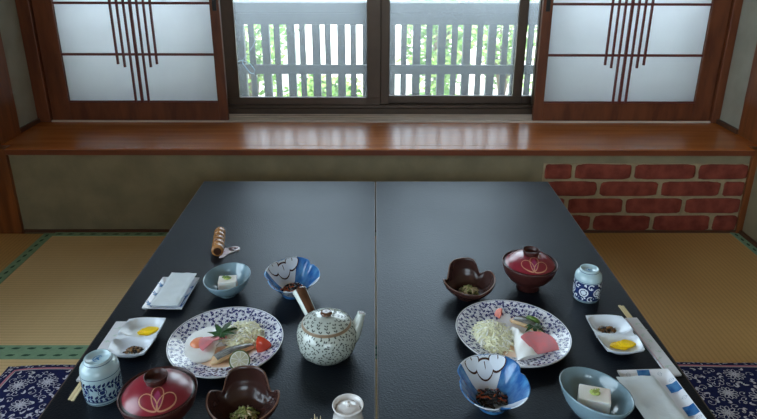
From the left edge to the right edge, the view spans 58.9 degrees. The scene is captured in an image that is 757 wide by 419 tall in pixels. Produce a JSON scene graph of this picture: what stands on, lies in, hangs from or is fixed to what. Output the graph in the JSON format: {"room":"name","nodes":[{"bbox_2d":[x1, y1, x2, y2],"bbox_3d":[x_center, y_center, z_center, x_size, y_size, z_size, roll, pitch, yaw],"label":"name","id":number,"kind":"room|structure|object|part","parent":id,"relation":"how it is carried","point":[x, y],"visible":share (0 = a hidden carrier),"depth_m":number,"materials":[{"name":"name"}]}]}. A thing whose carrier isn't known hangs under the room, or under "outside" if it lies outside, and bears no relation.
{"room":"japanese dining room","nodes":[
{"label":"japanese dining room","id":0,"kind":"room"},
{"bbox_2d":[0,0,36,126],"bbox_3d":[-1.584,-1.315,2.673,0.105,2.100,0.440,0,22,0],"label":"wall","id":1,"kind":"structure","parent":0,"point":[10,30],"depth_m":2.84,"materials":[{"name":"paint"}]},
{"bbox_2d":[0,32,24,233],"bbox_3d":[-1.544,-1.040,2.435,0.142,2.430,0.217,0,22,0],"label":"trim","id":2,"kind":"structure","parent":1,"relation":"attached to","point":[11,222],"depth_m":2.73,"materials":[{"name":"orange wood"}]},
{"bbox_2d":[20,118,40,132],"bbox_3d":[-1.528,-0.368,2.933,0.012,0.018,0.199,0,22,0],"label":"trim","id":3,"kind":"structure","parent":1,"relation":"attached to","point":[36,121],"depth_m":2.93,"materials":[{"name":"brown wood"}]},
{"bbox_2d":[15,0,52,121],"bbox_3d":[-1.504,-1.130,2.848,0.058,1.494,0.235,0,22,0],"label":"trim","id":4,"kind":"structure","parent":1,"relation":"attached to","point":[24,8],"depth_m":2.92,"materials":[{"name":"red wood"}]},
{"bbox_2d":[8,155,750,233],"bbox_3d":[-0.118,-0.027,2.810,3.400,0.459,0.100,0,22,0],"label":"wall","id":5,"kind":"structure","parent":0,"point":[53,191],"depth_m":2.71,"materials":[{"name":"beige paint"}]},
{"bbox_2d":[2,122,756,155],"bbox_3d":[0.006,-0.329,2.910,3.080,0.026,0.558,0,22,0],"label":"window sill","id":6,"kind":"structure","parent":5,"relation":"on","point":[44,138],"depth_m":2.78,"materials":[{"name":"brown wood"}]},
{"bbox_2d":[24,229,735,232],"bbox_3d":[0.010,0.090,2.799,2.970,0.011,0.009,0,22,0],"label":"baseboard","id":7,"kind":"structure","parent":5,"relation":"attached to","point":[25,230],"depth_m":2.80,"materials":[{"name":"brown wood"}]},
{"bbox_2d":[542,163,749,229],"bbox_3d":[1.079,-0.045,2.751,0.830,0.299,0.010,0,22,0],"label":"brick panel","id":8,"kind":"object","parent":5,"relation":"attached to","point":[599,196],"depth_m":2.74,"materials":[{"name":"red brick"}]},
{"bbox_2d":[720,0,756,241],"bbox_3d":[1.626,-0.112,0.289,0.185,2.520,5.800,0,22,0],"label":"wall","id":9,"kind":"structure","parent":0,"point":[746,37],"depth_m":2.84,"materials":[{"name":"paint"}]},
{"bbox_2d":[52,114,709,122],"bbox_3d":[0.016,-0.421,3.093,2.985,0.007,0.126,0,22,0],"label":"trim","id":10,"kind":"structure","parent":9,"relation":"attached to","point":[379,118],"depth_m":3.07,"materials":[{"name":"brown wood"}]},
{"bbox_2d":[31,0,228,119],"bbox_3d":[-1.076,-1.064,2.785,0.793,1.416,0.030,0,22,0],"label":"screen","id":11,"kind":"object","parent":10,"relation":"on","point":[102,59],"visible":1,"depth_m":2.94,"materials":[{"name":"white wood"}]},
{"bbox_3d":[-1.056,-0.447,3.037,0.667,0.084,0.028,0,22,0],"label":"rail","id":12,"kind":"part","parent":11,"relation":"part of","materials":[{"name":"red wood"}]},
{"bbox_3d":[-0.700,-0.888,2.845,0.018,0.085,0.004,0,22,0],"label":"finger pull","id":13,"kind":"part","parent":11,"relation":"part of","materials":[{"name":"black metal"}]},
{"bbox_2d":[532,0,731,120],"bbox_3d":[1.107,-1.062,2.799,0.804,1.416,0.030,0,22,0],"label":"screen","id":14,"kind":"object","parent":10,"relation":"on","point":[598,60],"visible":1,"depth_m":2.96,"materials":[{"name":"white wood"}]},
{"bbox_3d":[0.725,-0.887,2.854,0.018,0.085,0.004,0,22,0],"label":"finger pull","id":15,"kind":"part","parent":14,"relation":"part of","materials":[{"name":"black"}]},
{"bbox_3d":[1.086,-0.445,3.050,0.683,0.084,0.028,0,22,0],"label":"rail","id":16,"kind":"part","parent":14,"relation":"part of","materials":[{"name":"red wood"}]},
{"bbox_2d":[709,0,742,122],"bbox_3d":[1.529,-1.128,2.868,0.037,1.494,0.235,0,22,0],"label":"trim","id":17,"kind":"structure","parent":9,"relation":"attached to","point":[736,5],"depth_m":2.94,"materials":[{"name":"red wood"}]},
{"bbox_2d":[716,119,737,133],"bbox_3d":[1.539,-0.368,2.957,0.015,0.018,0.190,0,22,0],"label":"trim","id":18,"kind":"structure","parent":9,"relation":"attached to","point":[727,126],"depth_m":2.95,"materials":[{"name":"brown wood"}]},
{"bbox_2d":[735,44,756,232],"bbox_3d":[1.561,-1.040,2.460,0.127,2.430,0.227,0,22,0],"label":"trim","id":19,"kind":"structure","parent":9,"relation":"attached to","point":[747,129],"depth_m":2.76,"materials":[{"name":"orange wood"}]},
{"bbox_2d":[739,231,756,247],"bbox_3d":[1.525,1.038,0.467,0.012,0.014,5.028,0,22,0],"label":"baseboard","id":20,"kind":"structure","parent":9,"relation":"attached to","point":[753,242],"depth_m":2.73,"materials":[{"name":"brown wood"}]},
{"bbox_3d":[-0.104,1.123,0.465,3.600,0.089,5.220,0,22,0],"label":"floor","id":21,"kind":"structure","parent":0,"visible":0},
{"bbox_2d":[0,233,53,283],"bbox_3d":[-1.574,0.438,1.980,0.469,0.031,1.734,0,22,0],"label":"mat","id":22,"kind":"object","parent":21,"relation":"on","point":[15,249],"visible":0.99,"depth_m":2.65,"materials":[{"name":"wicker"}]},
{"bbox_2d":[0,232,376,351],"bbox_3d":[-0.458,0.273,2.397,1.765,0.031,0.868,0,22,0],"label":"mat","id":23,"kind":"object","parent":21,"relation":"on","point":[60,298],"visible":0.27,"depth_m":2.35,"materials":[{"name":"wicker"}]},
{"bbox_2d":[0,352,376,418],"bbox_3d":[-0.453,0.601,1.589,1.765,0.031,0.875,0,22,0],"label":"mat","id":24,"kind":"object","parent":21,"relation":"on","point":[7,359],"visible":0.15,"depth_m":1.95,"materials":[{"name":"wicker"}]},
{"bbox_2d":[0,364,74,418],"bbox_3d":[-0.746,0.542,1.634,0.610,0.040,0.580,0,22,0],"label":"floor cushion","id":25,"kind":"object","parent":24,"relation":"on","point":[25,391],"visible":0.27,"depth_m":1.77,"materials":[{"name":"blue fabric"}]},
{"bbox_2d":[38,181,375,418],"bbox_3d":[-0.326,0.359,1.747,0.636,0.299,1.732,0,22,0],"label":"table","id":26,"kind":"object","parent":24,"relation":"on","point":[329,224],"visible":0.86,"depth_m":1.79,"materials":[{"name":"black wood"}]},
{"bbox_2d":[68,321,126,400],"bbox_3d":[-0.601,0.318,1.440,0.035,0.005,0.287,0,22,0],"label":"chopsticks","id":27,"kind":"object","parent":26,"relation":"on","point":[113,333],"visible":0.39,"depth_m":1.49,"materials":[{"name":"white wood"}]},
{"bbox_2d":[79,349,122,406],"bbox_3d":[-0.543,0.326,1.310,0.075,0.089,0.080,-9,24,-21],"label":"tea cup","id":28,"kind":"object","parent":26,"relation":"on","point":[100,375],"visible":0.98,"depth_m":1.28,"materials":[{"name":"white ceramic"}]},
{"bbox_2d":[107,317,165,357],"bbox_3d":[-0.535,0.287,1.484,0.090,0.020,0.152,0,22,1],"label":"dish","id":29,"kind":"object","parent":26,"relation":"on","point":[127,337],"visible":0.94,"depth_m":1.48,"materials":[{"name":"white ceramic"}]},
{"bbox_2d":[123,346,143,353],"bbox_3d":[-0.529,0.302,1.448,0.040,0.012,0.030,7,23,16],"label":"simmered kelp","id":30,"kind":"object","parent":29,"relation":"in","point":[133,349],"visible":1,"depth_m":1.44,"materials":[{"name":"black food"}]},
{"bbox_2d":[137,326,158,335],"bbox_3d":[-0.521,0.274,1.516,0.048,0.012,0.028,-2,22,-6],"label":"yellow pickle","id":31,"kind":"object","parent":29,"relation":"in","point":[146,331],"visible":1,"depth_m":1.51,"materials":[{"name":"yellow food"}]},
{"bbox_2d":[117,366,197,418],"bbox_3d":[-0.402,0.349,1.229,0.141,0.109,0.154,-5,23,-12],"label":"soup bowl","id":32,"kind":"object","parent":26,"relation":"on","point":[164,392],"visible":1,"depth_m":1.19,"materials":[{"name":"red paint"}]},
{"bbox_3d":[-0.402,0.304,1.211,0.043,0.013,0.047,-5,23,-12],"label":"lid knob","id":33,"kind":"part","parent":32,"relation":"part of","materials":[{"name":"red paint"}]},
{"bbox_2d":[142,277,199,309],"bbox_3d":[-0.518,0.212,1.682,0.102,0.019,0.158,1,22,1],"label":"plate","id":34,"kind":"object","parent":26,"relation":"on","point":[156,290],"visible":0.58,"depth_m":1.67,"materials":[{"name":"white ceramic"}]},
{"bbox_2d":[150,272,196,305],"bbox_3d":[-0.516,0.198,1.692,0.067,0.011,0.158,1,22,3],"label":"towel","id":35,"kind":"object","parent":34,"relation":"on","point":[171,293],"visible":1,"depth_m":1.68,"materials":[{"name":"white fabric"}]},
{"bbox_2d":[166,307,282,378],"bbox_3d":[-0.335,0.295,1.474,0.260,0.024,0.287,0,22,0],"label":"dinner plate","id":36,"kind":"object","parent":26,"relation":"on","point":[273,331],"visible":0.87,"depth_m":1.50,"materials":[{"name":"white ceramic"}]},
{"bbox_2d":[184,326,219,362],"bbox_3d":[-0.391,0.292,1.475,0.079,0.018,0.145,0,22,0],"label":"fried egg","id":37,"kind":"object","parent":36,"relation":"on","point":[192,350],"visible":0.8,"depth_m":1.45,"materials":[{"name":"white food"}]},
{"bbox_2d":[199,335,226,350],"bbox_3d":[-0.367,0.286,1.464,0.062,0.010,0.037,-20,30,-41],"label":"ham slice","id":38,"kind":"object","parent":37,"relation":"on","point":[204,342],"visible":1,"depth_m":1.45,"materials":[{"name":"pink food"}]},
{"bbox_2d":[201,346,229,367],"bbox_3d":[-0.328,0.320,1.429,0.096,0.001,0.092,11,24,25],"label":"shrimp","id":39,"kind":"object","parent":36,"relation":"on","point":[225,363],"visible":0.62,"depth_m":1.42,"materials":[{"name":"beige food"}]},
{"bbox_2d":[210,343,254,364],"bbox_3d":[-0.317,0.307,1.441,0.100,0.017,0.033,-16,27,-35],"label":"grilled fish","id":40,"kind":"object","parent":36,"relation":"on","point":[224,354],"visible":0.86,"depth_m":1.43},
{"bbox_2d":[229,350,249,368],"bbox_3d":[-0.290,0.316,1.401,0.044,0.036,0.036,-3,22,-8],"label":"slice","id":41,"kind":"object","parent":36,"relation":"on","point":[239,357],"visible":0.8,"depth_m":1.40,"materials":[{"name":"green food"}]},
{"bbox_2d":[219,319,265,347],"bbox_3d":[-0.306,0.274,1.508,0.118,0.028,0.129,0,22,0],"label":"shredded cabbage","id":42,"kind":"object","parent":36,"relation":"on","point":[246,332],"visible":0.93,"depth_m":1.49,"materials":[{"name":"white food"}]},
{"bbox_2d":[208,321,236,338],"bbox_3d":[-0.343,0.267,1.493,0.072,0.008,0.078,6,23,13],"label":"maple leaf","id":43,"kind":"object","parent":42,"relation":"on","point":[221,332],"visible":1,"depth_m":1.49,"materials":[{"name":"green plant"}]},
{"bbox_2d":[256,336,271,352],"bbox_3d":[-0.246,0.294,1.453,0.025,0.051,0.038,5,23,13],"label":"tomato wedge","id":44,"kind":"object","parent":36,"relation":"on","point":[262,344],"visible":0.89,"depth_m":1.44,"materials":[{"name":"red food"}]},
{"bbox_2d":[211,227,239,257],"bbox_3d":[-0.445,0.093,1.958,0.078,0.035,0.150,-3,22,-9],"label":"bottle opener","id":45,"kind":"object","parent":26,"relation":"on","point":[217,249],"visible":1,"depth_m":1.93,"materials":[{"name":"orange wood"}]},
{"bbox_3d":[-0.467,0.092,1.958,0.035,0.035,0.142,-3,22,-9],"label":"handle","id":46,"kind":"part","parent":45,"relation":"part of","materials":[{"name":"orange wood"}]},
{"bbox_2d":[203,262,250,297],"bbox_3d":[-0.382,0.187,1.697,0.119,0.057,0.131,2,22,5],"label":"bowl","id":47,"kind":"object","parent":26,"relation":"on","point":[243,272],"visible":0.91,"depth_m":1.72,"materials":[{"name":"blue ceramic"}]},
{"bbox_2d":[218,275,237,289],"bbox_3d":[-0.381,0.184,1.694,0.045,0.036,0.036,-3,22,-7],"label":"tofu block","id":48,"kind":"object","parent":47,"relation":"in","point":[229,281],"visible":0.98,"depth_m":1.68,"materials":[{"name":"white food"}]},
{"bbox_2d":[205,365,279,418],"bbox_3d":[-0.251,0.358,1.245,0.136,0.079,0.126,0,22,0],"label":"bowl","id":49,"kind":"object","parent":26,"relation":"on","point":[244,385],"visible":0.9,"depth_m":1.28,"materials":[{"name":"brown ceramic"}]},
{"bbox_2d":[229,405,259,418],"bbox_3d":[-0.248,0.379,1.243,0.054,0.019,0.051,-18,29,-38],"label":"greens","id":50,"kind":"object","parent":49,"relation":"in","point":[243,412],"visible":1,"depth_m":1.24,"materials":[{"name":"green food"}]},
{"bbox_2d":[264,257,319,298],"bbox_3d":[-0.218,0.183,1.696,0.145,0.066,0.144,-15,27,-33],"label":"bowl","id":51,"kind":"object","parent":26,"relation":"on","point":[280,273],"visible":0.79,"depth_m":1.73,"materials":[{"name":"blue ceramic"}]},
{"bbox_2d":[280,282,302,291],"bbox_3d":[-0.214,0.197,1.697,0.057,0.014,0.063,17,27,36],"label":"simmered hijiki","id":52,"kind":"object","parent":51,"relation":"in","point":[294,285],"visible":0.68,"depth_m":1.69,"materials":[{"name":"black food"}]},
{"bbox_2d":[292,286,364,365],"bbox_3d":[-0.134,0.256,1.454,0.184,0.112,0.140,12,25,26],"label":"teapot","id":53,"kind":"object","parent":26,"relation":"on","point":[325,336],"visible":1,"depth_m":1.41,"materials":[{"name":"grey ceramic"}]},
{"bbox_3d":[-0.163,0.211,1.500,0.035,0.064,0.083,-13,25,-29],"label":"handle","id":54,"kind":"part","parent":53,"relation":"part of","materials":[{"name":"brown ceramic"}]},
{"bbox_3d":[-0.111,0.222,1.427,0.026,0.012,0.029,0,22,0],"label":"lid knob","id":55,"kind":"part","parent":53,"relation":"part of","materials":[{"name":"brown ceramic"}]},
{"bbox_3d":[-0.112,0.234,1.432,0.104,0.016,0.115,0,22,0],"label":"lid","id":56,"kind":"part","parent":53,"relation":"part of","materials":[{"name":"grey ceramic"}]},
{"bbox_3d":[-0.053,0.255,1.446,0.049,0.068,0.042,0,22,0],"label":"spout","id":57,"kind":"part","parent":53,"relation":"part of","materials":[{"name":"grey ceramic"}]},
{"bbox_2d":[332,394,363,418],"bbox_3d":[-0.055,0.376,1.215,0.058,0.070,0.064,0,22,0],"label":"jar","id":58,"kind":"object","parent":26,"relation":"on","point":[345,406],"visible":1,"depth_m":1.20,"materials":[{"name":"white ceramic"}]},
{"bbox_3d":[-0.055,0.357,1.207,0.045,0.009,0.050,0,22,0],"label":"lid","id":59,"kind":"part","parent":58,"relation":"part of","materials":[{"name":"white ceramic"}]},
{"bbox_2d":[376,182,715,418],"bbox_3d":[0.315,0.359,1.751,0.641,0.299,1.732,0,22,0],"label":"table","id":60,"kind":"object","parent":24,"relation":"on","point":[422,227],"visible":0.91,"depth_m":1.72,"materials":[{"name":"black wood"}]},
{"bbox_2d":[443,257,495,301],"bbox_3d":[0.228,0.182,1.684,0.138,0.079,0.125,-7,23,-18],"label":"bowl","id":61,"kind":"object","parent":60,"relation":"on","point":[463,271],"visible":0.93,"depth_m":1.72,"materials":[{"name":"brown ceramic"}]},
{"bbox_2d":[459,285,479,294],"bbox_3d":[0.228,0.201,1.685,0.051,0.020,0.052,0,22,0],"label":"greens","id":62,"kind":"object","parent":61,"relation":"in","point":[467,288],"visible":0.92,"depth_m":1.68,"materials":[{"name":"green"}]},
{"bbox_2d":[457,353,530,414],"bbox_3d":[0.220,0.348,1.293,0.135,0.066,0.151,-3,22,-7],"label":"bowl","id":63,"kind":"object","parent":60,"relation":"on","point":[480,371],"visible":0.92,"depth_m":1.32,"materials":[{"name":"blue ceramic"}]},
{"bbox_2d":[475,388,508,408],"bbox_3d":[0.221,0.360,1.295,0.071,0.016,0.061,0,22,0],"label":"simmered hijiki","id":64,"kind":"object","parent":63,"relation":"in","point":[492,395],"visible":1,"depth_m":1.29,"materials":[{"name":"black food"}]},
{"bbox_2d":[456,300,571,367],"bbox_3d":[0.301,0.282,1.509,0.260,0.024,0.287,-7,23,-16],"label":"dinner plate","id":65,"kind":"object","parent":60,"relation":"on","point":[483,310],"visible":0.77,"depth_m":1.55,"materials":[{"name":"white ceramic"}]},
{"bbox_2d":[469,319,513,354],"bbox_3d":[0.255,0.275,1.504,0.121,0.033,0.143,-12,25,-27],"label":"shredded cabbage","id":66,"kind":"object","parent":65,"relation":"on","point":[493,336],"visible":0.99,"depth_m":1.48,"materials":[{"name":"white food"}]},
{"bbox_2d":[494,308,501,318],"bbox_3d":[0.284,0.247,1.591,0.015,0.030,0.022,11,24,25],"label":"tomato wedge","id":67,"kind":"object","parent":65,"relation":"on","point":[498,312],"visible":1,"depth_m":1.59,"materials":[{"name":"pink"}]},
{"bbox_2d":[502,344,515,356],"bbox_3d":[0.273,0.308,1.463,0.096,0.001,0.092,11,24,25],"label":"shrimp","id":68,"kind":"object","parent":65,"relation":"on","point":[510,354],"visible":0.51,"depth_m":1.45,"materials":[{"name":"beige food"}]},
{"bbox_2d":[509,316,542,331],"bbox_3d":[0.343,0.263,1.554,0.080,0.017,0.038,19,29,39],"label":"grilled fish","id":69,"kind":"object","parent":65,"relation":"on","point":[521,321],"visible":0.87,"depth_m":1.55},
{"bbox_2d":[510,327,543,360],"bbox_3d":[0.324,0.292,1.471,0.058,0.024,0.122,0,22,0],"label":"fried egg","id":70,"kind":"object","parent":65,"relation":"on","point":[523,351],"visible":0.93,"depth_m":1.44,"materials":[{"name":"white food"}]},
{"bbox_2d":[521,331,558,353],"bbox_3d":[0.352,0.289,1.449,0.053,0.021,0.075,-16,27,-34],"label":"ham slice","id":71,"kind":"object","parent":70,"relation":"on","point":[541,342],"visible":1,"depth_m":1.45,"materials":[{"name":"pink food"}]},
{"bbox_2d":[526,315,539,323],"bbox_3d":[0.359,0.257,1.556,0.034,0.031,0.027,18,28,36],"label":"slice","id":72,"kind":"object","parent":65,"relation":"on","point":[529,317],"visible":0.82,"depth_m":1.54,"materials":[{"name":"green food"}]},
{"bbox_2d":[525,323,544,332],"bbox_3d":[0.356,0.269,1.510,0.056,0.009,0.046,-8,24,-20],"label":"maple leaf","id":73,"kind":"object","parent":65,"relation":"on","point":[529,326],"visible":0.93,"depth_m":1.51,"materials":[{"name":"green plant"}]},
{"bbox_2d":[502,246,557,292],"bbox_3d":[0.387,0.152,1.720,0.140,0.109,0.154,3,22,6],"label":"soup bowl","id":74,"kind":"object","parent":60,"relation":"on","point":[530,268],"visible":1,"depth_m":1.68,"materials":[{"name":"red paint"}]},
{"bbox_3d":[0.387,0.127,1.710,0.134,0.031,0.147,3,22,6],"label":"lid","id":75,"kind":"part","parent":74,"relation":"part of","materials":[{"name":"red paint"}]},
{"bbox_3d":[0.387,0.108,1.702,0.043,0.013,0.047,3,22,6],"label":"lid knob","id":76,"kind":"part","parent":74,"relation":"part of","materials":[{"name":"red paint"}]},
{"bbox_2d":[572,264,602,303],"bbox_3d":[0.524,0.183,1.679,0.070,0.082,0.073,14,26,30],"label":"tea cup","id":77,"kind":"object","parent":60,"relation":"on","point":[587,283],"visible":1,"depth_m":1.65,"materials":[{"name":"blue ceramic"}]},
{"bbox_2d":[559,367,634,418],"bbox_3d":[0.409,0.360,1.266,0.143,0.064,0.142,13,25,28],"label":"bowl","id":78,"kind":"object","parent":60,"relation":"on","point":[622,401],"visible":0.79,"depth_m":1.29,"materials":[{"name":"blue ceramic"}]},
{"bbox_2d":[577,384,610,413],"bbox_3d":[0.405,0.357,1.258,0.058,0.042,0.046,7,23,16],"label":"tofu block","id":79,"kind":"object","parent":78,"relation":"in","point":[595,398],"visible":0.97,"depth_m":1.24,"materials":[{"name":"white food"}]},
{"bbox_2d":[585,315,644,354],"bbox_3d":[0.528,0.284,1.501,0.090,0.020,0.152,0,22,-1],"label":"dish","id":80,"kind":"object","parent":60,"relation":"on","point":[624,330],"visible":0.93,"depth_m":1.50,"materials":[{"name":"white ceramic"}]},
{"bbox_2d":[598,326,616,332],"bbox_3d":[0.522,0.272,1.529,0.045,0.013,0.031,0,22,0],"label":"simmered kelp","id":81,"kind":"object","parent":80,"relation":"in","point":[604,329],"visible":1,"depth_m":1.53,"materials":[{"name":"black food"}]},
{"bbox_2d":[610,339,635,349],"bbox_3d":[0.535,0.297,1.466,0.055,0.014,0.029,0,22,0],"label":"yellow pickle","id":82,"kind":"object","parent":80,"relation":"in","point":[624,344],"visible":1,"depth_m":1.46,"materials":[{"name":"yellow food"}]},
{"bbox_2d":[618,305,681,375],"bbox_3d":[0.606,0.290,1.520,0.035,0.005,0.287,-1,22,-3],"label":"chopsticks","id":83,"kind":"object","parent":60,"relation":"on","point":[658,354],"visible":0.99,"depth_m":1.49,"materials":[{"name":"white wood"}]},
{"bbox_2d":[617,369,705,418],"bbox_3d":[0.550,0.368,1.310,0.108,0.016,0.165,-1,22,-3],"label":"plate","id":84,"kind":"object","parent":60,"relation":"on","point":[665,377],"visible":0.51,"depth_m":1.34,"materials":[{"name":"white ceramic"}]},
{"bbox_2d":[616,376,686,418],"bbox_3d":[0.527,0.366,1.287,0.080,0.010,0.150,-2,22,-6],"label":"packet","id":85,"kind":"object","parent":84,"relation":"on","point":[651,399],"visible":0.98,"depth_m":1.29,"materials":[{"name":"white"}]},
{"bbox_2d":[585,233,756,362],"bbox_3d":[0.968,0.438,2.001,1.081,0.031,1.744,0,22,0],"label":"mat","id":86,"kind":"object","parent":21,"relation":"on","point":[697,292],"visible":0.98,"depth_m":2.37,"materials":[{"name":"wicker"}]},
{"bbox_2d":[676,362,756,418],"bbox_3d":[0.854,0.539,1.654,0.611,0.040,0.580,0,22,0],"label":"floor cushion","id":87,"kind":"object","parent":86,"relation":"on","point":[729,390],"visible":0.35,"depth_m":1.78,"materials":[{"name":"blue fabric"}]},
{"bbox_3d":[0.005,-2.082,2.501,3.160,0.540,0.200,0,22,0],"label":"lintel","id":88,"kind":"object","parent":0,"visible":0},
{"bbox_2d":[220,0,541,113],"bbox_3d":[0.017,-1.155,2.921,2.985,1.494,0.098,0,22,0],"label":"window","id":89,"kind":"structure","parent":88,"relation":"attached to","point":[378,100],"depth_m":3.14,"materials":[{"name":"brown wood"}]},
{"bbox_3d":[-0.352,-1.141,2.903,0.727,1.388,0.028,0,22,0],"label":"sash","id":90,"kind":"part","parent":89,"relation":"part of","materials":[{"name":"brown metal"}]},
{"bbox_3d":[0.313,-1.155,2.943,0.731,1.388,0.028,0,22,0],"label":"sash","id":91,"kind":"part","parent":89,"relation":"part of","materials":[{"name":"brown metal"}]},
{"bbox_3d":[1.076,-1.154,2.948,0.792,1.388,0.028,0,22,0],"label":"sash","id":92,"kind":"part","parent":89,"relation":"part of","materials":[{"name":"brown metal"}]},
{"label":"outside","id":93,"kind":"structure","parent":0,"visible":0},
{"bbox_3d":[-0.025,0.108,3.793,4.600,0.070,0.550,0,22,0],"label":"floor","id":94,"kind":"structure","parent":93,"visible":0},
{"bbox_2d":[233,0,538,96],"bbox_3d":[-0.019,-0.505,3.628,4.269,1.190,0.129,0,22,0],"label":"balcony railing","id":95,"kind":"object","parent":94,"relation":"on","point":[290,13],"visible":0.16,"depth_m":3.48,"materials":[{"name":"white wood"}]},
{"bbox_2d":[238,37,256,73],"bbox_3d":[-0.675,-0.797,3.451,0.116,0.198,0.011,0,22,0],"label":"cord","id":96,"kind":"object","parent":95,"relation":"hanging from","point":[256,37],"visible":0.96,"depth_m":3.46,"materials":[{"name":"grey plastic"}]},
{"bbox_3d":[-0.022,-0.979,3.431,4.260,0.056,0.075,0,22,0],"label":"rail","id":97,"kind":"part","parent":95,"relation":"part of","materials":[{"name":"white wood"}]},
{"bbox_3d":[-0.022,-0.733,3.504,4.260,0.047,0.026,0,22,0],"label":"cross rail","id":98,"kind":"part","parent":95,"relation":"part of","materials":[{"name":"wood"}]},
{"bbox_3d":[-0.021,-1.032,3.415,4.260,0.054,0.129,0,22,0],"label":"cap rail","id":99,"kind":"part","parent":95,"relation":"part of","materials":[{"name":"white wood"}]},
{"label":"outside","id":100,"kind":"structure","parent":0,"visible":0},
{"bbox_2d":[244,24,536,95],"bbox_3d":[-0.061,-1.923,9.579,16.000,0.150,12.800,0,22,0],"label":"ground","id":101,"kind":"structure","parent":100,"point":[473,61],"depth_m":8.97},
{"bbox_2d":[244,24,306,95],"bbox_3d":[-1.272,-1.791,6.714,0.976,1.758,0.972,13,25,28],"label":"shrub","id":102,"kind":"object","parent":101,"relation":"on","point":[258,43],"visible":0.17,"depth_m":6.68,"materials":[{"name":"green plant"}]},
{"bbox_3d":[-1.243,-1.665,6.811,0.415,1.450,0.705,12,25,27],"label":"stem","id":103,"kind":"part","parent":102,"relation":"part of","materials":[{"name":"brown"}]},
{"bbox_2d":[273,74,362,96],"bbox_3d":[-0.486,-1.013,6.313,1.023,0.631,0.905,-3,22,-7],"label":"shrub","id":104,"kind":"object","parent":101,"relation":"on","point":[310,87],"visible":0.16,"depth_m":6.14,"materials":[{"name":"green plant"}]},
{"bbox_2d":[270,0,396,95],"bbox_3d":[-0.496,-2.085,7.352,1.460,1.820,0.160,0,22,0],"label":"wall","id":105,"kind":"structure","parent":101,"relation":"on","point":[308,29],"depth_m":7.42,"materials":[{"name":"white paint"}]},
{"bbox_2d":[408,83,448,94],"bbox_3d":[0.390,-0.631,5.263,0.792,0.714,0.693,0,22,0],"label":"shrub","id":106,"kind":"object","parent":101,"relation":"on","point":[446,92],"visible":0.02,"depth_m":5.16,"materials":[{"name":"green plant"}]},
{"bbox_2d":[395,0,480,94],"bbox_3d":[0.549,-1.522,6.176,0.842,1.672,0.748,0,22,0],"label":"shrub","id":107,"kind":"object","parent":101,"relation":"on","point":[409,27],"visible":0.25,"depth_m":6.13,"materials":[{"name":"green plant"}]},
{"bbox_3d":[0.559,-1.376,6.225,0.208,1.364,0.448,12,25,27],"label":"stem","id":108,"kind":"part","parent":107,"relation":"part of","materials":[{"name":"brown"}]},
{"bbox_2d":[468,0,538,94],"bbox_3d":[1.364,-2.015,7.169,0.986,1.846,0.891,-8,23,-19],"label":"shrub","id":109,"kind":"object","parent":101,"relation":"on","point":[499,36],"visible":0.12,"depth_m":7.21,"materials":[{"name":"green plant"}]},
{"bbox_3d":[1.287,-1.884,7.316,0.630,1.492,0.518,-17,28,-36],"label":"stem","id":110,"kind":"part","parent":109,"relation":"part of","materials":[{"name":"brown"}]}
]}

